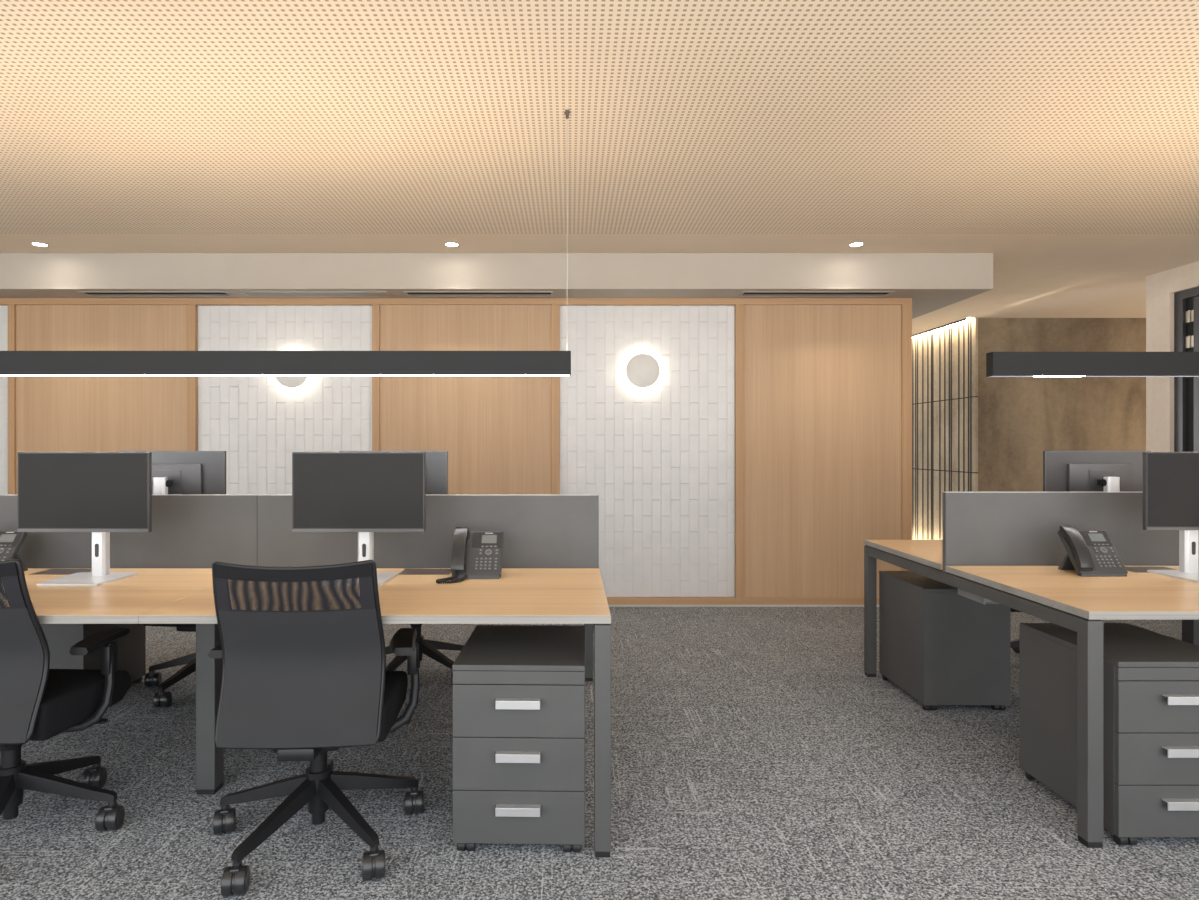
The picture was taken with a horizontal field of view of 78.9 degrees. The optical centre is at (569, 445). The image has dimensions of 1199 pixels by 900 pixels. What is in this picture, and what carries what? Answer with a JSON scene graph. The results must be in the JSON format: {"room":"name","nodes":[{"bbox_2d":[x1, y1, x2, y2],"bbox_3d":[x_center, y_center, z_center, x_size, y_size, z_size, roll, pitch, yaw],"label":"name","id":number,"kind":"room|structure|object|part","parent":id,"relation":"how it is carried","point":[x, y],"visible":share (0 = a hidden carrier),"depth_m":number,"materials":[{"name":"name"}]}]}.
{"room":"open-plan office","nodes":[
{"label":"open-plan office","id":0,"kind":"room"},
{"bbox_2d":[0,298,911,604],"bbox_3d":[-1.925,0.051,5.760,9.183,2.409,0.170,0,0,0],"label":"wall","id":1,"kind":"structure","parent":0,"point":[771,440],"depth_m":5.70,"materials":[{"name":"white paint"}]},
{"bbox_3d":[-4.634,0.041,5.718,0.499,2.288,0.014,0,0,0],"label":"tile panel","id":2,"kind":"part","parent":1,"relation":"part of","materials":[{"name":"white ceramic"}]},
{"bbox_3d":[-4.358,0.041,5.700,0.053,2.288,0.050,0,0,0],"label":"frame post","id":3,"kind":"part","parent":1,"relation":"part of","materials":[{"name":"brown wood"}]},
{"bbox_3d":[-3.659,0.041,5.710,1.346,2.288,0.030,0,0,0],"label":"oak panel","id":4,"kind":"part","parent":1,"relation":"part of","materials":[{"name":"brown wood"}]},
{"bbox_3d":[-2.953,0.041,5.700,0.065,2.288,0.050,0,0,0],"label":"frame post","id":5,"kind":"part","parent":1,"relation":"part of","materials":[{"name":"brown wood"}]},
{"bbox_3d":[-2.232,0.041,5.718,1.377,2.288,0.014,0,0,0],"label":"tile panel","id":6,"kind":"part","parent":1,"relation":"part of","materials":[{"name":"white tile"}]},
{"bbox_2d":[275,376,307,387],"bbox_3d":[-2.165,-0.585,5.680,0.264,0.264,0.060,0,0,0],"label":"wall sconce","id":7,"kind":"object","parent":1,"relation":"attached to","point":[287,381],"visible":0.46,"depth_m":5.65,"materials":[{"name":"white glass"}]},
{"bbox_3d":[-1.515,0.041,5.700,0.057,2.288,0.050,0,0,0],"label":"frame post","id":8,"kind":"part","parent":1,"relation":"part of","materials":[{"name":"brown wood"}]},
{"bbox_3d":[-1.923,-1.129,5.700,9.154,0.051,0.050,0,0,0],"label":"frame rail","id":9,"kind":"part","parent":1,"relation":"part of","materials":[{"name":"brown wood"}]},
{"bbox_3d":[-0.816,0.041,5.710,1.341,2.288,0.030,0,0,0],"label":"oak panel","id":10,"kind":"part","parent":1,"relation":"part of","materials":[{"name":"brown wood"}]},
{"bbox_3d":[-0.113,0.041,5.700,0.065,2.288,0.050,0,0,0],"label":"frame post","id":11,"kind":"part","parent":1,"relation":"part of","materials":[{"name":"brown wood"}]},
{"bbox_2d":[626,354,659,387],"bbox_3d":[0.566,-0.585,5.680,0.264,0.264,0.060,0,0,0],"label":"wall sconce","id":12,"kind":"object","parent":1,"relation":"attached to","point":[642,370],"visible":1,"depth_m":5.65,"materials":[{"name":"white glass"}]},
{"bbox_3d":[0.606,0.041,5.718,1.374,2.288,0.014,0,0,0],"label":"tile panel","id":13,"kind":"part","parent":1,"relation":"part of","materials":[{"name":"white tile"}]},
{"bbox_3d":[1.326,0.041,5.700,0.066,2.288,0.050,0,0,0],"label":"frame post","id":14,"kind":"part","parent":1,"relation":"part of","materials":[{"name":"brown wood"}]},
{"bbox_3d":[-1.923,1.211,5.700,9.154,0.052,0.050,0,0,0],"label":"frame rail","id":15,"kind":"part","parent":1,"relation":"part of","materials":[{"name":"brown wood"}]},
{"bbox_2d":[609,605,878,606],"bbox_3d":[-1.923,1.246,5.702,9.154,0.018,0.046,0,0,0],"label":"baseboard","id":16,"kind":"structure","parent":1,"relation":"attached to","point":[609,605],"depth_m":5.68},
{"bbox_3d":[1.975,0.041,5.710,1.233,2.288,0.030,0,0,0],"label":"oak panel","id":17,"kind":"part","parent":1,"relation":"part of","materials":[{"name":"brown wood"}]},
{"bbox_3d":[2.623,0.041,5.700,0.062,2.288,0.050,0,0,0],"label":"frame post","id":18,"kind":"part","parent":1,"relation":"part of","materials":[{"name":"brown wood"}]},
{"bbox_3d":[2.660,0.042,5.760,0.012,2.391,0.170,0,0,0],"label":"panel","id":19,"kind":"part","parent":1,"relation":"part of","materials":[{"name":"brown wood"}]},
{"bbox_2d":[0,253,992,318],"bbox_3d":[-1.695,-1.286,9.175,9.610,0.263,7.650,0,0,0],"label":"ceiling","id":20,"kind":"structure","parent":0,"point":[933,281],"depth_m":5.35,"materials":[{"name":"white paint"}]},
{"bbox_2d":[77,291,235,296],"bbox_3d":[-3.122,-1.151,5.515,1.104,0.006,0.170,0,0,0],"label":"ceiling vent","id":21,"kind":"object","parent":20,"relation":"in","point":[89,293],"visible":1,"depth_m":5.50,"materials":[{"name":"metal"}]},
{"bbox_3d":[-3.122,-1.151,5.536,1.068,0.005,0.022,0,0,0],"label":"blade","id":22,"kind":"part","parent":21,"relation":"part of","materials":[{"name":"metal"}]},
{"bbox_3d":[-3.122,-1.151,5.571,1.068,0.005,0.022,0,0,0],"label":"blade","id":23,"kind":"part","parent":21,"relation":"part of","materials":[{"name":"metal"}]},
{"bbox_2d":[239,291,391,296],"bbox_3d":[-1.920,-1.151,5.515,1.100,0.006,0.170,0,0,0],"label":"ceiling vent","id":24,"kind":"object","parent":20,"relation":"attached to","point":[247,293],"visible":1,"depth_m":5.49,"materials":[{"name":"metal"}]},
{"bbox_3d":[-1.920,-1.152,5.515,1.064,0.004,0.134,0,0,0],"label":"panel","id":25,"kind":"part","parent":24,"relation":"part of","materials":[{"name":"grey metal"}]},
{"bbox_2d":[403,291,553,296],"bbox_3d":[-0.686,-1.151,5.515,1.121,0.006,0.170,0,0,0],"label":"ceiling vent","id":26,"kind":"object","parent":20,"relation":"in","point":[408,293],"visible":1,"depth_m":5.50,"materials":[{"name":"metal"}]},
{"bbox_3d":[-0.686,-1.151,5.536,1.085,0.005,0.022,0,0,0],"label":"blade","id":27,"kind":"part","parent":26,"relation":"part of","materials":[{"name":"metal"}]},
{"bbox_3d":[-0.686,-1.151,5.571,1.085,0.005,0.022,0,0,0],"label":"blade","id":28,"kind":"part","parent":26,"relation":"part of","materials":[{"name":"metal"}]},
{"bbox_2d":[738,291,893,296],"bbox_3d":[1.855,-1.151,5.515,1.130,0.006,0.170,0,0,0],"label":"ceiling vent","id":29,"kind":"object","parent":20,"relation":"in","point":[744,293],"visible":1,"depth_m":5.50,"materials":[{"name":"metal"}]},
{"bbox_3d":[1.855,-1.151,5.571,1.094,0.005,0.022,0,0,0],"label":"blade","id":30,"kind":"part","parent":29,"relation":"part of","materials":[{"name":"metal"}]},
{"bbox_3d":[1.855,-1.151,5.536,1.094,0.005,0.022,0,0,0],"label":"blade","id":31,"kind":"part","parent":29,"relation":"part of","materials":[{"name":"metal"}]},
{"bbox_2d":[0,0,1198,337],"bbox_3d":[0.500,-1.468,6.100,14.000,0.100,13.800,0,0,0],"label":"ceiling","id":32,"kind":"structure","parent":0,"point":[117,116],"depth_m":3.28,"materials":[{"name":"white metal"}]},
{"bbox_2d":[31,242,48,246],"bbox_3d":[-3.720,-1.416,5.110,0.102,0.010,0.102,0,0,0],"label":"recessed light","id":33,"kind":"object","parent":32,"relation":"in","point":[32,243],"visible":1,"depth_m":5.11,"materials":[{"name":"white paint"}]},
{"bbox_2d":[0,110,570,375],"bbox_3d":[-1.433,-0.858,3.075,2.874,1.120,0.050,0,0,0],"label":"linear pendant","id":34,"kind":"object","parent":32,"relation":"hanging from","point":[12,363],"visible":1,"depth_m":3.05,"materials":[{"name":"black metal"}]},
{"bbox_2d":[0,375,569,375],"bbox_3d":[-1.433,-0.304,3.075,2.862,0.012,0.041,0,0,0],"label":"diffuser","id":35,"kind":"object","parent":34,"relation":"attached to","point":[0,375],"depth_m":3.08,"materials":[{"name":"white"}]},
{"bbox_2d":[445,242,458,246],"bbox_3d":[-0.830,-1.416,5.110,0.102,0.010,0.102,0,0,0],"label":"recessed light","id":36,"kind":"object","parent":32,"relation":"in","point":[450,244],"visible":1,"depth_m":5.11,"materials":[{"name":"white paint"}]},
{"bbox_2d":[849,242,863,246],"bbox_3d":[2.010,-1.416,5.110,0.102,0.010,0.102,0,0,0],"label":"recessed light","id":37,"kind":"object","parent":32,"relation":"in","point":[855,244],"visible":1,"depth_m":5.11,"materials":[{"name":"white paint"}]},
{"bbox_2d":[912,318,971,337],"bbox_3d":[4.420,-1.407,10.460,0.060,0.022,4.800,0,0,0],"label":"light strip","id":38,"kind":"object","parent":32,"relation":"attached to","point":[965,319],"visible":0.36,"depth_m":8.60,"materials":[{"name":"white plastic"}]},
{"bbox_2d":[986,352,1198,376],"bbox_3d":[3.206,-0.856,3.075,2.868,1.124,0.050,0,0,0],"label":"linear pendant","id":39,"kind":"object","parent":32,"relation":"hanging from","point":[998,364],"visible":1,"depth_m":3.05,"materials":[{"name":"black metal"}]},
{"bbox_2d":[0,607,1198,899],"bbox_3d":[0.500,1.315,5.900,14.000,0.120,14.200,0,0,0],"label":"floor","id":40,"kind":"structure","parent":0,"point":[755,755],"depth_m":2.53,"materials":[{"name":"grey carpet"}]},
{"bbox_2d":[0,559,130,830],"bbox_3d":[-1.806,0.793,2.374,0.670,0.925,0.682,0,0,3],"label":"chair","id":41,"kind":"object","parent":40,"relation":"on","point":[38,702],"visible":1,"depth_m":2.32,"materials":[{"name":"black plastic"}]},
{"bbox_3d":[-1.759,1.123,2.212,0.042,0.132,0.304,0,0,-22],"label":"leg","id":42,"kind":"part","parent":41,"relation":"part of","materials":[{"name":"black plastic"}]},
{"bbox_3d":[-1.834,0.677,2.188,0.463,0.395,0.121,0,0,3],"label":"backrest","id":43,"kind":"part","parent":41,"relation":"part of","materials":[{"name":"black fabric"}]},
{"bbox_3d":[-1.836,0.606,2.164,0.486,0.552,0.156,0,0,3],"label":"frame","id":44,"kind":"part","parent":41,"relation":"part of","materials":[{"name":"black plastic"}]},
{"bbox_3d":[-1.823,0.841,2.415,0.490,0.120,0.416,0,0,3],"label":"seat","id":45,"kind":"part","parent":41,"relation":"part of","materials":[{"name":"black fabric"}]},
{"bbox_3d":[-1.562,0.645,2.412,0.084,0.025,0.259,0,0,-4],"label":"armrest","id":46,"kind":"part","parent":41,"relation":"part of","materials":[{"name":"black plastic"}]},
{"bbox_3d":[-1.635,0.907,2.417,0.195,0.021,0.028,0,0,3],"label":"lever","id":47,"kind":"part","parent":41,"relation":"part of","materials":[{"name":"black plastic"}]},
{"bbox_2d":[41,624,145,682],"bbox_3d":[-2.469,0.964,3.650,0.408,0.582,0.524,0,0,0],"label":"drawer pedestal","id":48,"kind":"object","parent":40,"relation":"on","point":[60,638],"visible":0.24,"depth_m":3.45,"materials":[{"name":"metal"}]},
{"bbox_3d":[-2.469,1.140,3.879,0.406,0.162,0.018,0,0,0],"label":"drawer","id":49,"kind":"part","parent":48,"relation":"part of","materials":[{"name":"laminate"}]},
{"bbox_3d":[-2.469,0.977,3.879,0.406,0.160,0.018,0,0,0],"label":"drawer","id":50,"kind":"part","parent":48,"relation":"part of","materials":[{"name":"metal"}]},
{"bbox_2d":[142,624,195,707],"bbox_3d":[-1.879,0.793,3.795,0.674,0.925,0.683,0,0,6],"label":"chair","id":51,"kind":"object","parent":40,"relation":"on","point":[163,698],"visible":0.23,"depth_m":3.63,"materials":[{"name":"black plastic"}]},
{"bbox_3d":[-1.862,0.841,3.751,0.490,0.120,0.416,0,0,6],"label":"seat","id":52,"kind":"part","parent":51,"relation":"part of","materials":[{"name":"black fabric"}]},
{"bbox_3d":[-1.913,1.123,3.622,0.042,0.132,0.304,0,0,18],"label":"leg","id":53,"kind":"part","parent":51,"relation":"part of","materials":[{"name":"black plastic"}]},
{"bbox_2d":[0,568,610,857],"bbox_3d":[-1.310,0.885,3.074,2.871,0.741,1.723,0,0,0],"label":"desk","id":54,"kind":"object","parent":40,"relation":"on","point":[154,595],"visible":0.42,"depth_m":2.46,"materials":[{"name":"brown wood"}]},
{"bbox_2d":[0,531,27,570],"bbox_3d":[-2.317,0.420,2.927,0.193,0.189,0.180,0,0,0],"label":"desk phone","id":55,"kind":"object","parent":54,"relation":"on","point":[11,542],"visible":0.81,"depth_m":2.93,"materials":[{"name":"black plastic"}]},
{"bbox_2d":[17,452,151,585],"bbox_3d":[-1.846,0.269,2.803,0.504,0.492,0.245,0,0,1],"label":"monitor","id":56,"kind":"object","parent":54,"relation":"on","point":[98,493],"visible":1,"depth_m":2.76,"materials":[{"name":"black plastic"}]},
{"bbox_3d":[-1.852,0.511,2.803,0.248,0.008,0.245,0,0,1],"label":"plate","id":57,"kind":"part","parent":56,"relation":"part of","materials":[{"name":"silver metal"}]},
{"bbox_2d":[0,494,258,567],"bbox_3d":[-2.029,0.378,3.087,1.413,0.344,0.028,0,0,0],"label":"divider","id":58,"kind":"object","parent":54,"relation":"attached to","point":[189,530],"visible":0.63,"depth_m":3.07,"materials":[{"name":"fabric"}]},
{"bbox_3d":[-2.029,0.207,3.087,1.413,0.003,0.026,0,0,0],"label":"trim","id":59,"kind":"part","parent":58,"relation":"part of","materials":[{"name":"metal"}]},
{"bbox_2d":[117,451,225,493],"bbox_3d":[-1.858,0.269,3.362,0.504,0.492,0.245,0,0,0],"label":"monitor","id":60,"kind":"object","parent":54,"relation":"on","point":[173,472],"visible":0.49,"depth_m":3.38,"materials":[{"name":"grey plastic"}]},
{"bbox_3d":[-1.312,0.896,2.654,0.069,0.681,0.070,0,0,0],"label":"leg","id":61,"kind":"part","parent":54,"relation":"part of","materials":[{"name":"grey metal"}]},
{"bbox_2d":[292,452,425,585],"bbox_3d":[-0.803,0.269,2.803,0.504,0.492,0.245,0,0,0],"label":"monitor","id":62,"kind":"object","parent":54,"relation":"on","point":[364,493],"visible":0.87,"depth_m":2.76,"materials":[{"name":"black plastic"}]},
{"bbox_3d":[-0.809,0.511,2.803,0.248,0.008,0.245,0,0,0],"label":"plate","id":63,"kind":"part","parent":62,"relation":"part of","materials":[{"name":"silver metal"}]},
{"bbox_2d":[339,451,447,493],"bbox_3d":[-0.822,0.269,3.362,0.504,0.492,0.245,0,0,0],"label":"monitor","id":64,"kind":"object","parent":54,"relation":"on","point":[436,461],"visible":0.06,"depth_m":3.38,"materials":[{"name":"silver metal"}]},
{"bbox_2d":[257,494,598,567],"bbox_3d":[-0.600,0.378,3.087,1.441,0.344,0.028,0,0,0],"label":"divider","id":65,"kind":"object","parent":54,"relation":"attached to","point":[540,530],"visible":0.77,"depth_m":3.07,"materials":[{"name":"fabric"}]},
{"bbox_3d":[-0.600,0.207,3.087,1.441,0.003,0.026,0,0,0],"label":"trim","id":66,"kind":"part","parent":65,"relation":"part of","materials":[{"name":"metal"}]},
{"bbox_2d":[436,527,503,583],"bbox_3d":[-0.386,0.420,2.848,0.236,0.189,0.279,0,0,0],"label":"desk phone","id":67,"kind":"object","parent":54,"relation":"on","point":[475,554],"visible":1,"depth_m":2.85,"materials":[{"name":"black plastic"}]},
{"bbox_3d":[-0.441,0.498,2.761,0.067,0.033,0.143,0,0,44],"label":"cord","id":68,"kind":"part","parent":67,"relation":"part of","materials":[{"name":"black plastic"}]},
{"bbox_3d":[0.100,0.891,3.905,0.050,0.691,0.050,0,0,0],"label":"leg","id":69,"kind":"part","parent":54,"relation":"part of","materials":[{"name":"grey metal"}]},
{"bbox_3d":[0.100,0.891,2.242,0.050,0.691,0.050,0,0,0],"label":"leg","id":70,"kind":"part","parent":54,"relation":"part of","materials":[{"name":"grey metal"}]},
{"bbox_2d":[208,560,423,896],"bbox_3d":[-0.825,0.793,2.347,0.668,0.925,0.678,0,0,-3],"label":"chair","id":71,"kind":"object","parent":40,"relation":"on","point":[307,684],"visible":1,"depth_m":2.15,"materials":[{"name":"black fabric"}]},
{"bbox_3d":[-1.073,0.645,2.381,0.084,0.025,0.259,0,0,4],"label":"armrest","id":72,"kind":"part","parent":71,"relation":"part of","materials":[{"name":"black plastic"}]},
{"bbox_3d":[-0.882,1.123,2.183,0.042,0.132,0.304,0,0,24],"label":"leg","id":73,"kind":"part","parent":71,"relation":"part of","materials":[{"name":"black plastic"}]},
{"bbox_3d":[-0.801,0.677,2.157,0.463,0.395,0.121,0,0,-3],"label":"backrest","id":74,"kind":"part","parent":71,"relation":"part of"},
{"bbox_3d":[-0.799,0.606,2.133,0.486,0.552,0.156,0,0,-3],"label":"frame","id":75,"kind":"part","parent":71,"relation":"part of","materials":[{"name":"black plastic"}]},
{"bbox_3d":[-0.678,1.123,2.227,0.304,0.132,0.042,0,0,42],"label":"leg","id":76,"kind":"part","parent":71,"relation":"part of","materials":[{"name":"black plastic"}]},
{"bbox_3d":[-0.657,1.123,2.433,0.304,0.132,0.042,0,0,-30],"label":"leg","id":77,"kind":"part","parent":71,"relation":"part of","materials":[{"name":"black plastic"}]},
{"bbox_3d":[-0.812,0.841,2.384,0.490,0.120,0.416,0,0,-3],"label":"seat","id":78,"kind":"part","parent":71,"relation":"part of","materials":[{"name":"black fabric"}]},
{"bbox_3d":[-0.552,0.645,2.407,0.084,0.025,0.259,0,0,-10],"label":"armrest","id":79,"kind":"part","parent":71,"relation":"part of","materials":[{"name":"black plastic"}]},
{"bbox_2d":[385,624,463,686],"bbox_3d":[-0.861,0.793,3.996,0.673,0.925,0.677,0,0,0],"label":"chair","id":80,"kind":"object","parent":40,"relation":"on","point":[429,647],"visible":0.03,"depth_m":3.93,"materials":[{"name":"black plastic"}]},
{"bbox_3d":[-0.898,1.123,3.813,0.042,0.132,0.304,0,0,19],"label":"leg","id":81,"kind":"part","parent":80,"relation":"part of","materials":[{"name":"black plastic"}]},
{"bbox_3d":[-0.699,1.123,3.873,0.304,0.132,0.042,0,0,37],"label":"leg","id":82,"kind":"part","parent":80,"relation":"part of","materials":[{"name":"black plastic"}]},
{"bbox_3d":[-0.695,1.123,4.082,0.304,0.132,0.042,0,0,-35],"label":"leg","id":83,"kind":"part","parent":80,"relation":"part of","materials":[{"name":"black plastic"}]},
{"bbox_2d":[452,625,584,851],"bbox_3d":[-0.153,0.964,2.471,0.408,0.582,0.524,0,0,1],"label":"drawer pedestal","id":84,"kind":"object","parent":40,"relation":"on","point":[519,690],"visible":1,"depth_m":2.23,"materials":[{"name":"metal"}]},
{"bbox_3d":[-0.158,1.113,2.222,0.136,0.026,0.026,0,0,1],"label":"handle","id":85,"kind":"part","parent":84,"relation":"part of","materials":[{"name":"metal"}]},
{"bbox_3d":[-0.158,0.950,2.222,0.136,0.026,0.026,0,0,1],"label":"handle","id":86,"kind":"part","parent":84,"relation":"part of","materials":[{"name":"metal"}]},
{"bbox_3d":[-0.158,0.787,2.222,0.136,0.026,0.026,0,0,1],"label":"handle","id":87,"kind":"part","parent":84,"relation":"part of","materials":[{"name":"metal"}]},
{"bbox_3d":[-0.152,0.681,2.483,0.408,0.017,0.500,0,0,1],"label":"panel","id":88,"kind":"part","parent":84,"relation":"part of","materials":[{"name":"metal"}]},
{"bbox_3d":[-0.158,1.140,2.242,0.406,0.162,0.018,0,0,1],"label":"drawer","id":89,"kind":"part","parent":84,"relation":"part of","materials":[{"name":"metal"}]},
{"bbox_3d":[-0.158,0.977,2.242,0.406,0.160,0.018,0,0,1],"label":"drawer","id":90,"kind":"part","parent":84,"relation":"part of","materials":[{"name":"metal"}]},
{"bbox_3d":[-0.158,0.814,2.242,0.406,0.160,0.018,0,0,1],"label":"drawer","id":91,"kind":"part","parent":84,"relation":"part of","materials":[{"name":"metal"}]},
{"bbox_2d":[879,571,1010,709],"bbox_3d":[1.872,0.964,3.692,0.408,0.582,0.524,0,0,0],"label":"drawer pedestal","id":92,"kind":"object","parent":40,"relation":"on","point":[939,645],"visible":0.94,"depth_m":3.43,"materials":[{"name":"metal"}]},
{"bbox_3d":[1.872,1.140,3.921,0.406,0.162,0.018,0,0,0],"label":"drawer","id":93,"kind":"part","parent":92,"relation":"part of","materials":[{"name":"metal"}]},
{"bbox_3d":[1.872,0.977,3.921,0.406,0.160,0.018,0,0,0],"label":"drawer","id":94,"kind":"part","parent":92,"relation":"part of","materials":[{"name":"metal"}]},
{"bbox_3d":[1.872,0.814,3.921,0.406,0.160,0.018,0,0,0],"label":"drawer","id":95,"kind":"part","parent":92,"relation":"part of","materials":[{"name":"metal"}]},
{"bbox_3d":[1.872,0.681,3.680,0.408,0.017,0.500,0,0,0],"label":"panel","id":96,"kind":"part","parent":92,"relation":"part of","materials":[{"name":"metal"}]},
{"bbox_2d":[1011,608,1050,652],"bbox_3d":[2.720,0.793,4.122,0.698,0.925,0.679,0,0,0],"label":"chair","id":97,"kind":"object","parent":40,"relation":"on","point":[1015,644],"visible":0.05,"depth_m":4.14,"materials":[{"name":"black plastic"}]},
{"bbox_3d":[2.554,1.123,4.141,0.304,0.132,0.042,0,0,20],"label":"leg","id":98,"kind":"part","parent":97,"relation":"part of","materials":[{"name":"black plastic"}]},
{"bbox_2d":[864,540,1198,847],"bbox_3d":[3.051,0.885,3.135,2.872,0.741,1.740,0,0,0],"label":"desk","id":99,"kind":"object","parent":40,"relation":"on","point":[1064,598],"visible":0.7,"depth_m":2.58,"materials":[{"name":"brown wood"}]},
{"bbox_3d":[1.640,0.891,3.975,0.050,0.691,0.050,0,0,0],"label":"leg","id":100,"kind":"part","parent":99,"relation":"part of","materials":[{"name":"grey metal"}]},
{"bbox_3d":[1.640,0.570,3.135,0.048,0.048,1.632,0,0,0],"label":"frame rail","id":101,"kind":"part","parent":99,"relation":"part of","materials":[{"name":"grey metal"}]},
{"bbox_2d":[958,589,998,604],"bbox_3d":[3.050,0.613,3.135,2.650,0.096,0.210,0,0,0],"label":"cable tray","id":102,"kind":"object","parent":99,"relation":"on","point":[963,593],"depth_m":3.10,"materials":[{"name":"grey metal"}]},
{"bbox_2d":[942,492,1178,572],"bbox_3d":[2.334,0.374,3.151,1.431,0.352,0.028,0,0,0],"label":"divider","id":103,"kind":"object","parent":99,"relation":"on","point":[979,528],"visible":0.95,"depth_m":3.14,"materials":[{"name":"fabric"}]},
{"bbox_3d":[2.334,0.200,3.151,1.431,0.003,0.026,0,0,0],"label":"trim","id":104,"kind":"part","parent":103,"relation":"part of","materials":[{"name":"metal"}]},
{"bbox_3d":[1.640,0.891,2.295,0.050,0.691,0.050,0,0,0],"label":"leg","id":105,"kind":"part","parent":99,"relation":"part of","materials":[{"name":"grey metal"}]},
{"bbox_2d":[1058,526,1127,576],"bbox_3d":[2.107,0.420,2.952,0.193,0.189,0.180,0,0,0],"label":"desk phone","id":106,"kind":"object","parent":99,"relation":"on","point":[1091,553],"visible":1,"depth_m":2.92,"materials":[{"name":"black plastic"}]},
{"bbox_2d":[1043,451,1150,491],"bbox_3d":[2.505,0.269,3.428,0.504,0.492,0.245,0,0,0],"label":"monitor","id":107,"kind":"object","parent":99,"relation":"on","point":[1063,471],"visible":0.48,"depth_m":3.45,"materials":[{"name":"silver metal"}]},
{"bbox_2d":[1143,452,1198,582],"bbox_3d":[2.484,0.269,2.862,0.504,0.492,0.245,0,0,0],"label":"monitor","id":108,"kind":"object","parent":99,"relation":"on","point":[1170,479],"visible":1,"depth_m":2.82,"materials":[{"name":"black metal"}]},
{"bbox_3d":[2.478,0.511,2.862,0.248,0.008,0.245,0,0,0],"label":"plate","id":109,"kind":"part","parent":108,"relation":"part of","materials":[{"name":"silver metal"}]},
{"bbox_3d":[3.050,0.896,3.555,0.069,0.681,0.070,0,0,0],"label":"leg","id":110,"kind":"part","parent":99,"relation":"part of","materials":[{"name":"grey metal"}]},
{"bbox_2d":[1020,623,1198,844],"bbox_3d":[1.914,0.964,2.508,0.408,0.582,0.524,0,0,0],"label":"drawer pedestal","id":111,"kind":"object","parent":40,"relation":"on","point":[1151,679],"visible":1,"depth_m":2.28,"materials":[{"name":"metal"}]},
{"bbox_3d":[1.914,0.681,2.520,0.408,0.017,0.500,0,0,0],"label":"panel","id":112,"kind":"part","parent":111,"relation":"part of","materials":[{"name":"metal"}]},
{"bbox_3d":[1.914,1.140,2.279,0.406,0.162,0.018,0,0,0],"label":"drawer","id":113,"kind":"part","parent":111,"relation":"part of","materials":[{"name":"metal"}]},
{"bbox_3d":[1.914,0.977,2.279,0.406,0.160,0.018,0,0,0],"label":"drawer","id":114,"kind":"part","parent":111,"relation":"part of","materials":[{"name":"metal"}]},
{"bbox_3d":[1.914,0.814,2.279,0.406,0.160,0.018,0,0,0],"label":"drawer","id":115,"kind":"part","parent":111,"relation":"part of","materials":[{"name":"metal"}]},
{"bbox_3d":[1.914,1.113,2.259,0.136,0.026,0.026,0,0,0],"label":"handle","id":116,"kind":"part","parent":111,"relation":"part of","materials":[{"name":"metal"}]},
{"bbox_3d":[1.914,0.950,2.259,0.136,0.026,0.026,0,0,0],"label":"handle","id":117,"kind":"part","parent":111,"relation":"part of","materials":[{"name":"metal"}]},
{"bbox_3d":[1.914,0.787,2.259,0.136,0.026,0.026,0,0,0],"label":"handle","id":118,"kind":"part","parent":111,"relation":"part of","materials":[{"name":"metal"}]},
{"bbox_2d":[912,318,977,539],"bbox_3d":[4.588,-0.082,10.530,0.204,2.673,4.940,0,0,0],"label":"wall","id":119,"kind":"structure","parent":0,"point":[944,360],"depth_m":8.82,"materials":[{"name":"concrete"}]},
{"bbox_2d":[978,318,1145,491],"bbox_3d":[6.010,-0.082,8.160,2.981,2.673,0.200,0,0,0],"label":"wall","id":120,"kind":"structure","parent":0,"point":[1020,418],"depth_m":8.06,"materials":[{"name":"brown concrete"}]},
{"bbox_2d":[1146,261,1198,451],"bbox_3d":[4.910,-0.082,2.645,0.180,2.673,6.890,0,0,0],"label":"wall","id":121,"kind":"structure","parent":0,"point":[1161,287],"depth_m":5.92,"materials":[{"name":"white paint"}]},
{"bbox_2d":[1174,287,1198,451],"bbox_3d":[4.890,0.013,4.725,0.070,2.484,2.250,0,0,0],"label":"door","id":122,"kind":"structure","parent":121,"relation":"in","point":[1186,302],"depth_m":5.76,"materials":[{"name":"metal"}]}
]}

